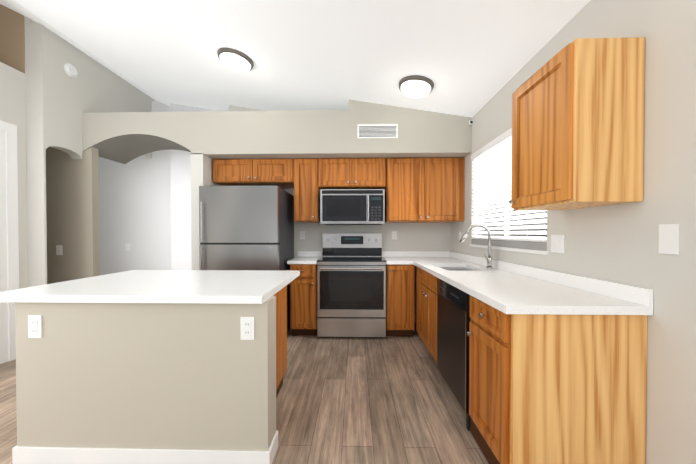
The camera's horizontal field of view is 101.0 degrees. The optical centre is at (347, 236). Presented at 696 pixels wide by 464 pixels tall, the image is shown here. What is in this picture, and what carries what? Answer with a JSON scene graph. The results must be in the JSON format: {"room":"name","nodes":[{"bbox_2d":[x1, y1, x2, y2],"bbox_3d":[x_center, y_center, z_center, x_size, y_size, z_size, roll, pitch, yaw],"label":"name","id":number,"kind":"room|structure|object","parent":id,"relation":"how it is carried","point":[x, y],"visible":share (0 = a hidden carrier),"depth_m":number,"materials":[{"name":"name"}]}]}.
{"room":"kitchen","nodes":[
{"label":"kitchen","id":0,"kind":"room"},
{"bbox_2d":[0,4,33,288],"bbox_3d":[-3.974,-0.830,0.467,1.380,4.122,5.200,0,1,1],"label":"wall","id":1,"kind":"structure","parent":0,"point":[15,72],"depth_m":2.91,"materials":[{"name":"paint"}]},
{"bbox_2d":[0,120,18,363],"bbox_3d":[-3.291,0.060,2.255,0.020,2.300,1.185,0,1,1],"label":"door frame","id":2,"kind":"structure","parent":1,"relation":"attached to","point":[9,258],"depth_m":2.77,"materials":[{"name":"white"}]},
{"bbox_2d":[46,147,99,283],"bbox_3d":[-3.796,0.018,3.274,1.600,2.360,0.400,0,1,1],"label":"wall","id":3,"kind":"structure","parent":0,"point":[72,203],"depth_m":3.37,"materials":[{"name":"beige paint"}]},
{"bbox_2d":[56,245,62,254],"bbox_3d":[-3.394,0.156,3.373,0.070,0.115,0.009,0,1,1],"label":"light switch","id":4,"kind":"object","parent":3,"relation":"attached to","point":[59,249],"depth_m":3.37,"materials":[{"name":"white plastic"}]},
{"bbox_2d":[30,21,155,285],"bbox_3d":[-3.124,-0.535,4.592,0.120,3.432,3.320,0,1,1],"label":"wall","id":5,"kind":"structure","parent":0,"point":[62,101],"depth_m":3.08,"materials":[{"name":"paint"}]},
{"bbox_2d":[64,63,77,77],"bbox_3d":[-3.080,-1.852,3.201,0.035,0.139,0.139,0,1,1],"label":"smoke detector","id":6,"kind":"object","parent":5,"relation":"attached to","point":[70,70],"visible":1,"depth_m":3.18,"materials":[{"name":"white plastic"}]},
{"bbox_2d":[99,101,219,274],"bbox_3d":[-3.177,-0.467,4.474,2.780,3.300,0.300,0,1,1],"label":"wall","id":7,"kind":"structure","parent":0,"point":[145,208],"depth_m":4.50,"materials":[{"name":"paint"}]},
{"bbox_2d":[125,243,129,250],"bbox_3d":[-3.466,0.163,4.514,0.070,0.115,0.009,0,1,1],"label":"light switch","id":8,"kind":"object","parent":7,"relation":"attached to","point":[127,245],"depth_m":4.51,"materials":[{"name":"white plastic"}]},
{"bbox_2d":[191,153,220,269],"bbox_3d":[-1.734,0.112,3.736,0.140,2.160,0.820,0,1,1],"label":"wall","id":9,"kind":"structure","parent":0,"point":[201,169],"depth_m":3.32,"materials":[{"name":"paint"}]},
{"bbox_2d":[0,323,488,463],"bbox_3d":[-1.571,1.253,2.035,6.110,0.080,8.400,0,1,1],"label":"floor","id":10,"kind":"structure","parent":0,"point":[389,400],"depth_m":2.04,"materials":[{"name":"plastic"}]},
{"bbox_2d":[12,274,299,463],"bbox_3d":[-1.091,0.775,1.974,1.384,0.877,0.926,0,1,1],"label":"kitchen island","id":11,"kind":"object","parent":10,"relation":"on","point":[158,367],"depth_m":1.52,"materials":[{"name":"paint"}]},
{"bbox_2d":[0,270,299,305],"bbox_3d":[-1.157,0.316,1.986,1.460,0.040,1.005,0,1,1],"label":"island countertop","id":12,"kind":"structure","parent":11,"relation":"on","point":[186,287],"depth_m":1.67,"materials":[{"name":"white stone"}]},
{"bbox_2d":[199,186,293,331],"bbox_3d":[-1.176,0.320,3.492,0.855,1.750,0.886,0,1,1],"label":"refrigerator","id":13,"kind":"object","parent":10,"relation":"on","point":[246,227],"visible":0.5,"depth_m":3.10,"materials":[{"name":"grey metal"}]},
{"bbox_2d":[287,251,321,335],"bbox_3d":[-0.531,0.698,3.675,0.347,0.990,0.659,0,1,1],"label":"base cabinet","id":14,"kind":"object","parent":10,"relation":"on","point":[303,303],"visible":0.83,"depth_m":3.39,"materials":[{"name":"brown wood"}]},
{"bbox_2d":[317,233,386,337],"bbox_3d":[0.048,0.576,3.626,0.810,1.235,0.701,0,1,1],"label":"range","id":15,"kind":"object","parent":10,"relation":"on","point":[351,285],"visible":1,"depth_m":3.34,"materials":[{"name":"grey metal"}]},
{"bbox_2d":[386,264,414,336],"bbox_3d":[0.626,0.756,3.648,0.326,0.875,0.659,0,1,1],"label":"base cabinet","id":16,"kind":"object","parent":10,"relation":"on","point":[400,299],"visible":0.88,"depth_m":3.36,"materials":[{"name":"brown wood"}]},
{"bbox_2d":[437,278,470,430],"bbox_3d":[1.037,0.778,2.096,0.598,0.868,0.630,0,1,1],"label":"dishwasher","id":17,"kind":"object","parent":10,"relation":"on","point":[453,313],"visible":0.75,"depth_m":2.00,"materials":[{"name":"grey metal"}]},
{"bbox_2d":[382,251,652,463],"bbox_3d":[0.904,0.711,2.624,0.950,0.990,2.688,0,1,1],"label":"base cabinet","id":18,"kind":"object","parent":10,"relation":"on","point":[557,367],"visible":0.94,"depth_m":1.30,"materials":[{"name":"brown wood"}]},
{"bbox_2d":[459,224,492,268],"bbox_3d":[1.169,0.086,2.641,0.303,0.406,0.112,0,1,1],"label":"faucet","id":19,"kind":"object","parent":18,"relation":"on","point":[488,259],"visible":1,"depth_m":2.60,"materials":[{"name":"silver metal"}]},
{"bbox_2d":[0,0,589,117],"bbox_3d":[-1.571,-2.149,1.994,6.110,1.681,8.400,0,1,1],"label":"ceiling","id":20,"kind":"structure","parent":0,"point":[470,58],"depth_m":2.45,"materials":[{"name":"paint"}]},
{"bbox_2d":[217,47,253,71],"bbox_3d":[-1.087,-1.694,2.788,0.332,0.119,0.336,0,1,1],"label":"ceiling light","id":21,"kind":"object","parent":20,"relation":"attached to","point":[234,60],"visible":1,"depth_m":2.71,"materials":[{"name":"white glass"}]},
{"bbox_2d":[82,99,471,163],"bbox_3d":[-0.841,-1.272,3.638,4.490,0.630,0.700,0,1,1],"label":"soffit beam","id":22,"kind":"structure","parent":20,"relation":"attached to","point":[123,137],"depth_m":3.29,"materials":[{"name":"paint"}]},
{"bbox_2d":[357,124,397,138],"bbox_3d":[0.335,-1.197,3.255,0.460,0.160,0.009,0,1,1],"label":"air vent","id":23,"kind":"object","parent":22,"relation":"attached to","point":[364,131],"visible":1,"depth_m":3.25,"materials":[{"name":"white plastic"}]},
{"bbox_2d":[399,75,433,97],"bbox_3d":[0.653,-1.419,2.749,0.332,0.119,0.336,0,1,1],"label":"ceiling light","id":24,"kind":"object","parent":20,"relation":"attached to","point":[415,86],"visible":1,"depth_m":2.67,"materials":[{"name":"white glass"}]},
{"bbox_2d":[229,105,450,322],"bbox_3d":[-0.062,-0.412,4.039,3.190,3.200,0.120,0,1,1],"label":"wall","id":25,"kind":"structure","parent":0,"point":[423,236],"depth_m":3.97,"materials":[{"name":"paint"}]},
{"bbox_2d":[213,159,292,188],"bbox_3d":[-1.151,-0.810,3.740,0.994,0.286,0.518,0,1,1],"label":"upper cabinet","id":26,"kind":"object","parent":25,"relation":"attached to","point":[226,172],"depth_m":3.49,"materials":[{"name":"brown wood"}]},
{"bbox_2d":[300,231,304,238],"bbox_3d":[-0.633,-0.021,3.993,0.070,0.115,0.008,0,1,1],"label":"outlet","id":27,"kind":"object","parent":25,"relation":"attached to","point":[302,234],"depth_m":3.99,"materials":[{"name":"white plastic"}]},
{"bbox_2d":[293,158,320,222],"bbox_3d":[-0.504,-0.571,3.727,0.297,0.763,0.518,0,1,1],"label":"upper cabinet","id":28,"kind":"object","parent":25,"relation":"attached to","point":[306,172],"depth_m":3.48,"materials":[{"name":"brown wood"}]},
{"bbox_2d":[321,158,388,188],"bbox_3d":[0.054,-0.780,3.711,0.815,0.345,0.518,0,1,1],"label":"upper cabinet","id":29,"kind":"object","parent":25,"relation":"attached to","point":[336,173],"depth_m":3.46,"materials":[{"name":"brown wood"}]},
{"bbox_2d":[320,189,384,224],"bbox_3d":[0.058,-0.359,3.650,0.757,0.405,0.646,0,1,1],"label":"microwave","id":30,"kind":"object","parent":29,"relation":"attached to","point":[352,206],"visible":1,"depth_m":3.37,"materials":[{"name":"grey metal"}]},
{"bbox_2d":[392,231,396,238],"bbox_3d":[0.639,-0.021,3.963,0.070,0.115,0.008,0,1,1],"label":"outlet","id":31,"kind":"object","parent":25,"relation":"attached to","point":[394,233],"depth_m":3.96,"materials":[{"name":"white plastic"}]},
{"bbox_2d":[385,158,464,221],"bbox_3d":[0.937,-0.570,3.692,0.932,0.763,0.518,0,1,1],"label":"upper cabinet","id":32,"kind":"object","parent":25,"relation":"attached to","point":[424,190],"depth_m":3.44,"materials":[{"name":"brown wood"}]},
{"bbox_2d":[451,0,695,463],"bbox_3d":[1.423,-0.082,1.947,0.120,2.590,8.400,0,1,1],"label":"wall","id":33,"kind":"structure","parent":0,"point":[617,243],"depth_m":1.26,"materials":[{"name":"paint"}]},
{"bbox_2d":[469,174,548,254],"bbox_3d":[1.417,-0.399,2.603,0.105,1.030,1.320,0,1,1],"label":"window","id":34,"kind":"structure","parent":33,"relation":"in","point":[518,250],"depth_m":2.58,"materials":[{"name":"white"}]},
{"bbox_2d":[471,128,546,250],"bbox_3d":[1.391,-0.411,2.604,0.048,1.002,1.276,0,1,1],"label":"window blinds","id":35,"kind":"object","parent":34,"relation":"attached to","point":[492,161],"visible":0.71,"depth_m":2.63,"materials":[{"name":"white plastic"}]},
{"bbox_2d":[551,235,564,252],"bbox_3d":[1.356,0.045,1.860,0.008,0.115,0.120,0,1,1],"label":"light switch","id":36,"kind":"object","parent":33,"relation":"attached to","point":[557,241],"depth_m":1.85,"materials":[{"name":"white plastic"}]},
{"bbox_2d":[509,37,644,209],"bbox_3d":[1.174,-0.535,1.562,0.356,0.743,0.510,0,1,1],"label":"upper cabinet","id":37,"kind":"object","parent":33,"relation":"attached to","point":[577,123],"visible":1,"depth_m":1.31,"materials":[{"name":"brown wood"}]},
{"bbox_2d":[658,224,678,254],"bbox_3d":[1.342,0.010,1.202,0.006,0.125,0.072,0,1,1],"label":"light switch","id":38,"kind":"object","parent":33,"relation":"attached to","point":[668,238],"depth_m":1.20,"materials":[{"name":"white plastic"}]},
{"label":"outside","id":39,"kind":"structure","parent":0,"visible":0},
{"bbox_2d":[482,179,546,241],"bbox_3d":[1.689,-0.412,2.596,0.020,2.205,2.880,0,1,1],"label":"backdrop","id":40,"kind":"structure","parent":39,"point":[544,235],"depth_m":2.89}
]}

